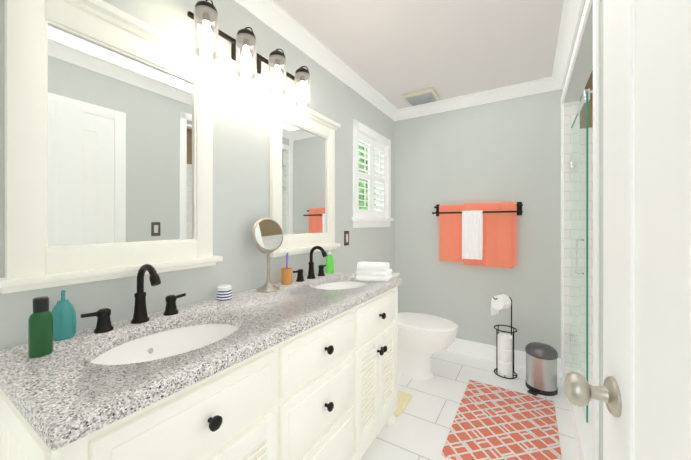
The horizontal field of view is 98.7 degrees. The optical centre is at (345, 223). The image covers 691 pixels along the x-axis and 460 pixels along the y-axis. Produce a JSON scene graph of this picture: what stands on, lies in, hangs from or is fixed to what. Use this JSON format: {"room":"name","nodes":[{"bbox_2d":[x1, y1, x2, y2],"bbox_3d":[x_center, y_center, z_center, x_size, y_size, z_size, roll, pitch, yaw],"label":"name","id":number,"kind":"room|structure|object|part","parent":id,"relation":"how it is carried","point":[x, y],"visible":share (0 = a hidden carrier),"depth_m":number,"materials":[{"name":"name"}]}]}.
{"room":"bathroom","nodes":[
{"label":"bathroom","id":0,"kind":"room"},
{"bbox_2d":[0,0,394,348],"bbox_3d":[-0.696,0.030,1.344,0.120,2.440,4.900,0,0,32],"label":"wall","id":1,"kind":"structure","parent":0,"point":[241,156],"depth_m":1.48,"materials":[{"name":"paint"}]},
{"bbox_2d":[0,0,222,293],"bbox_3d":[-0.757,-0.267,1.070,0.059,0.915,0.680,0,0,32],"label":"mirror","id":2,"kind":"object","parent":1,"relation":"attached to","point":[108,141],"visible":1,"depth_m":0.99,"materials":[{"name":"beige paint"}]},
{"bbox_2d":[187,0,309,106],"bbox_3d":[-0.439,-0.796,1.479,0.169,0.222,0.691,0,0,32],"label":"sconce","id":3,"kind":"object","parent":1,"relation":"attached to","point":[244,55],"visible":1,"depth_m":1.37,"materials":[{"name":"glass"}]},
{"bbox_2d":[266,89,340,257],"bbox_3d":[-0.237,-0.268,1.907,0.059,0.915,0.680,0,0,32],"label":"mirror","id":4,"kind":"object","parent":1,"relation":"attached to","point":[302,176],"visible":0.85,"depth_m":1.87,"materials":[{"name":"beige paint"}]},
{"bbox_2d":[234,0,398,120],"bbox_3d":[-0.222,-1.145,1.920,0.075,0.090,2.980,0,0,32],"label":"crown molding","id":5,"kind":"structure","parent":1,"relation":"attached to","point":[276,17],"depth_m":1.93,"materials":[{"name":"white paint"}]},
{"bbox_2d":[344,231,348,245],"bbox_3d":[0.010,0.120,2.359,0.007,0.116,0.072,0,0,32],"label":"switch plate","id":6,"kind":"object","parent":1,"relation":"attached to","point":[346,237],"visible":1,"depth_m":2.35,"materials":[{"name":"brown"}]},
{"bbox_2d":[352,119,393,227],"bbox_3d":[0.227,-0.408,2.784,0.170,0.895,0.790,0,0,32],"label":"window","id":7,"kind":"structure","parent":1,"relation":"in","point":[380,176],"depth_m":2.76,"materials":[{"name":"white paint"}]},
{"bbox_3d":[0.187,-0.420,2.809,0.005,0.724,0.604,0,0,32],"label":"window glass pane","id":8,"kind":"part","parent":7,"relation":"part of","materials":[{"name":"clear glass"}]},
{"bbox_2d":[273,0,592,108],"bbox_3d":[0.375,-1.220,0.679,3.000,0.060,4.900,0,0,32],"label":"ceiling","id":9,"kind":"structure","parent":0,"point":[392,51],"depth_m":1.92,"materials":[{"name":"paint"}]},
{"bbox_2d":[402,87,439,106],"bbox_3d":[0.706,-1.168,2.768,0.280,0.043,0.250,0,0,32],"label":"fan","id":10,"kind":"object","parent":9,"relation":"attached to","point":[420,97],"visible":1,"depth_m":2.72,"materials":[{"name":"beige plastic"}]},
{"bbox_2d":[360,350,592,459],"bbox_3d":[0.375,1.266,0.680,3.000,0.090,4.900,0,0,32],"label":"floor","id":11,"kind":"structure","parent":0,"point":[420,428],"depth_m":2.00,"materials":[{"name":"tile"}]},
{"bbox_2d":[0,282,401,459],"bbox_3d":[-0.297,0.817,1.311,0.580,0.867,1.580,0,0,32],"label":"bathroom vanity","id":12,"kind":"object","parent":11,"relation":"on","point":[300,367],"depth_m":0.97,"materials":[{"name":"beige paint"}]},
{"bbox_2d":[0,272,401,445],"bbox_3d":[-0.306,0.363,1.317,0.562,0.037,1.596,0,0,32],"label":"countertop","id":13,"kind":"structure","parent":12,"relation":"on","point":[62,393],"depth_m":0.76,"materials":[{"name":"grey stone"}]},
{"bbox_2d":[28,296,52,357],"bbox_3d":[-0.799,0.270,0.778,0.046,0.149,0.046,0,0,32],"label":"bottle","id":14,"kind":"object","parent":13,"relation":"on","point":[40,332],"visible":1,"depth_m":0.77,"materials":[{"name":"green plastic"}]},
{"bbox_2d":[51,290,76,340],"bbox_3d":[-0.849,0.271,0.892,0.060,0.147,0.060,0,0,32],"label":"dispenser","id":15,"kind":"object","parent":13,"relation":"on","point":[63,311],"visible":0.85,"depth_m":0.88,"materials":[{"name":"teal plastic"}]},
{"bbox_2d":[81,264,185,333],"bbox_3d":[-0.680,0.243,1.017,0.149,0.205,0.323,0,0,32],"label":"faucet","id":16,"kind":"object","parent":13,"relation":"on","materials":[{"name":"black metal"}]},
{"bbox_2d":[84,314,243,373],"bbox_3d":[-0.532,0.453,0.925,0.356,0.165,0.461,0,0,32],"label":"sink","id":17,"kind":"object","parent":13,"relation":"in","point":[123,354],"depth_m":1.03,"materials":[{"name":"white ceramic"}]},
{"bbox_2d":[217,284,231,300],"bbox_3d":[-0.546,0.313,1.339,0.062,0.063,0.062,0,0,32],"label":"jar","id":18,"kind":"object","parent":13,"relation":"on","point":[224,292],"visible":1,"depth_m":1.31,"materials":[{"name":"white ceramic"}]},
{"bbox_2d":[252,218,282,291],"bbox_3d":[-0.398,0.158,1.530,0.120,0.373,0.196,0,0,32],"label":"makeup mirror","id":19,"kind":"object","parent":13,"relation":"on","point":[267,234],"visible":1,"depth_m":1.52,"materials":[{"name":"silver metal"}]},
{"bbox_2d":[281,248,291,284],"bbox_3d":[-0.332,0.244,1.680,0.064,0.200,0.068,0,0,32],"label":"toothbrush cup","id":20,"kind":"object","parent":13,"relation":"on","point":[286,275],"visible":1,"depth_m":1.65,"materials":[{"name":"orange wood"}]},
{"bbox_2d":[292,246,327,281],"bbox_3d":[-0.174,0.242,1.832,0.149,0.205,0.323,0,0,32],"label":"faucet","id":21,"kind":"object","parent":13,"relation":"on","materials":[{"name":"black metal"}]},
{"bbox_2d":[326,248,333,273],"bbox_3d":[-0.105,0.258,2.043,0.056,0.173,0.066,0,0,32],"label":"soap bottle","id":22,"kind":"object","parent":13,"relation":"on","point":[329,264],"visible":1,"depth_m":2.02,"materials":[{"name":"green plastic"}]},
{"bbox_2d":[316,278,363,289],"bbox_3d":[-0.026,0.452,1.740,0.356,0.165,0.461,0,0,32],"label":"sink","id":23,"kind":"object","parent":13,"relation":"in","point":[333,283],"depth_m":1.92,"materials":[{"name":"white ceramic"}]},
{"bbox_2d":[356,261,391,281],"bbox_3d":[0.177,0.290,1.817,0.203,0.109,0.162,0,0,20],"label":"folded towels","id":24,"kind":"object","parent":13,"relation":"on","point":[375,271],"visible":1,"depth_m":1.75,"materials":[{"name":"white fabric"}]},
{"bbox_2d":[394,390,411,415],"bbox_3d":[0.301,1.236,2.079,0.260,0.028,0.260,0,0,32],"label":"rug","id":25,"kind":"object","parent":11,"relation":"on","point":[404,398],"visible":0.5,"depth_m":2.04,"materials":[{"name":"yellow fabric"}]},
{"bbox_2d":[391,272,457,379],"bbox_3d":[0.548,0.857,2.503,0.756,0.785,0.460,0,0,32],"label":"toilet","id":26,"kind":"object","parent":11,"relation":"on","point":[423,339],"visible":0.52,"depth_m":2.36,"materials":[{"name":"white ceramic"}]},
{"bbox_2d":[441,380,561,459],"bbox_3d":[0.981,1.243,1.828,0.550,0.012,0.890,0,0,32],"label":"rug","id":27,"kind":"object","parent":11,"relation":"on","point":[491,422],"visible":0.98,"depth_m":1.79,"materials":[{"name":"orange fabric"}]},
{"bbox_2d":[491,294,516,378],"bbox_3d":[1.312,0.922,2.454,0.193,0.653,0.191,0,0,32],"label":"toilet paper stand","id":28,"kind":"object","parent":11,"relation":"on","point":[505,350],"visible":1,"depth_m":2.42,"materials":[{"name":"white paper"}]},
{"bbox_2d":[525,342,557,395],"bbox_3d":[1.469,1.082,2.226,0.208,0.333,0.265,0,0,32],"label":"pedal bin","id":29,"kind":"object","parent":11,"relation":"on","point":[541,368],"visible":1,"depth_m":2.16,"materials":[{"name":"silver metal"}]},
{"bbox_2d":[395,89,562,358],"bbox_3d":[1.710,0.030,2.547,2.700,2.440,0.120,0,0,32],"label":"wall","id":30,"kind":"structure","parent":0,"point":[508,150],"depth_m":2.73,"materials":[{"name":"paint"}]},
{"bbox_2d":[398,77,553,119],"bbox_3d":[1.136,-1.145,2.788,1.290,0.090,0.075,0,0,32],"label":"crown molding","id":31,"kind":"structure","parent":30,"relation":"attached to","point":[538,86],"depth_m":2.72,"materials":[{"name":"white paint"}]},
{"bbox_2d":[432,201,522,267],"bbox_3d":[1.184,0.100,2.714,0.756,0.575,0.147,0,0,32],"label":"towel rail","id":32,"kind":"object","parent":30,"relation":"attached to","point":[480,234],"visible":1,"depth_m":2.65,"materials":[{"name":"orange fabric"}]},
{"bbox_2d":[445,338,562,375],"bbox_3d":[1.151,1.182,2.813,1.470,0.135,0.016,0,0,32],"label":"baseboard","id":33,"kind":"structure","parent":30,"relation":"attached to","point":[474,349],"depth_m":2.72,"materials":[{"name":"white paint"}]},
{"bbox_2d":[580,127,592,378],"bbox_3d":[2.236,0.030,2.143,0.880,2.440,0.012,0,0,32],"label":"shower wall tile","id":34,"kind":"structure","parent":30,"relation":"attached to","point":[590,257],"depth_m":2.34,"materials":[{"name":"white tile"}]},
{"bbox_2d":[563,0,602,459],"bbox_3d":[0.589,0.031,0.417,0.100,2.440,4.680,0,0,32],"label":"wall","id":35,"kind":"structure","parent":0,"point":[582,70],"depth_m":1.42,"materials":[{"name":"paint"}]},
{"bbox_2d":[550,0,583,89],"bbox_3d":[0.962,-1.145,1.186,0.075,0.090,2.980,0,0,32],"label":"crown molding","id":36,"kind":"structure","parent":35,"relation":"attached to","point":[572,9],"depth_m":1.84,"materials":[{"name":"white paint"}]},
{"bbox_2d":[564,101,579,369],"bbox_3d":[1.778,0.100,2.333,0.099,2.100,0.012,0,0,32],"label":"tile","id":37,"kind":"structure","parent":35,"relation":"attached to","point":[570,108],"depth_m":2.33,"materials":[{"name":"white tile"}]},
{"bbox_2d":[563,366,592,459],"bbox_3d":[1.417,1.195,1.752,0.110,0.110,1.380,0,0,32],"label":"sill","id":38,"kind":"structure","parent":35,"relation":"attached to","point":[583,430],"depth_m":1.67,"materials":[{"name":"tile"}]},
{"bbox_2d":[570,89,592,422],"bbox_3d":[1.946,0.184,1.780,0.961,1.908,0.746,0,0,32],"label":"glass","id":39,"kind":"object","parent":38,"relation":"on","point":[585,98],"visible":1,"depth_m":1.78,"materials":[{"name":"clear glass"}]},
{"bbox_2d":[561,0,599,459],"bbox_3d":[1.368,0.065,1.782,0.013,2.150,1.500,0,0,32],"label":"trim","id":40,"kind":"structure","parent":35,"relation":"attached to","point":[596,164],"depth_m":1.15,"materials":[{"name":"white paint"}]},
{"bbox_2d":[564,0,690,459],"bbox_3d":[0.336,0.224,0.274,0.168,2.030,0.742,0,0,32],"label":"door","id":41,"kind":"structure","parent":35,"relation":"in","point":[643,393],"depth_m":0.43,"materials":[{"name":"white paint"}]},
{"bbox_3d":[2.284,0.030,1.272,0.120,2.440,1.680,0,0,32],"label":"wall","id":42,"kind":"structure","parent":0,"visible":0},
{"bbox_2d":[580,70,592,128],"bbox_3d":[1.851,-0.970,1.522,0.880,0.440,1.448,0,0,32],"label":"band","id":43,"kind":"object","parent":42,"relation":"attached to","point":[589,84],"depth_m":2.32,"materials":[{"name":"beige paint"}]},
{"label":"outside","id":44,"kind":"structure","parent":0,"visible":0},
{"bbox_2d":[359,141,375,209],"bbox_3d":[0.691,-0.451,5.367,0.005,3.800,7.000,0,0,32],"label":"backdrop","id":45,"kind":"structure","parent":44,"point":[361,167],"depth_m":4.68,"materials":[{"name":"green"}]}
]}

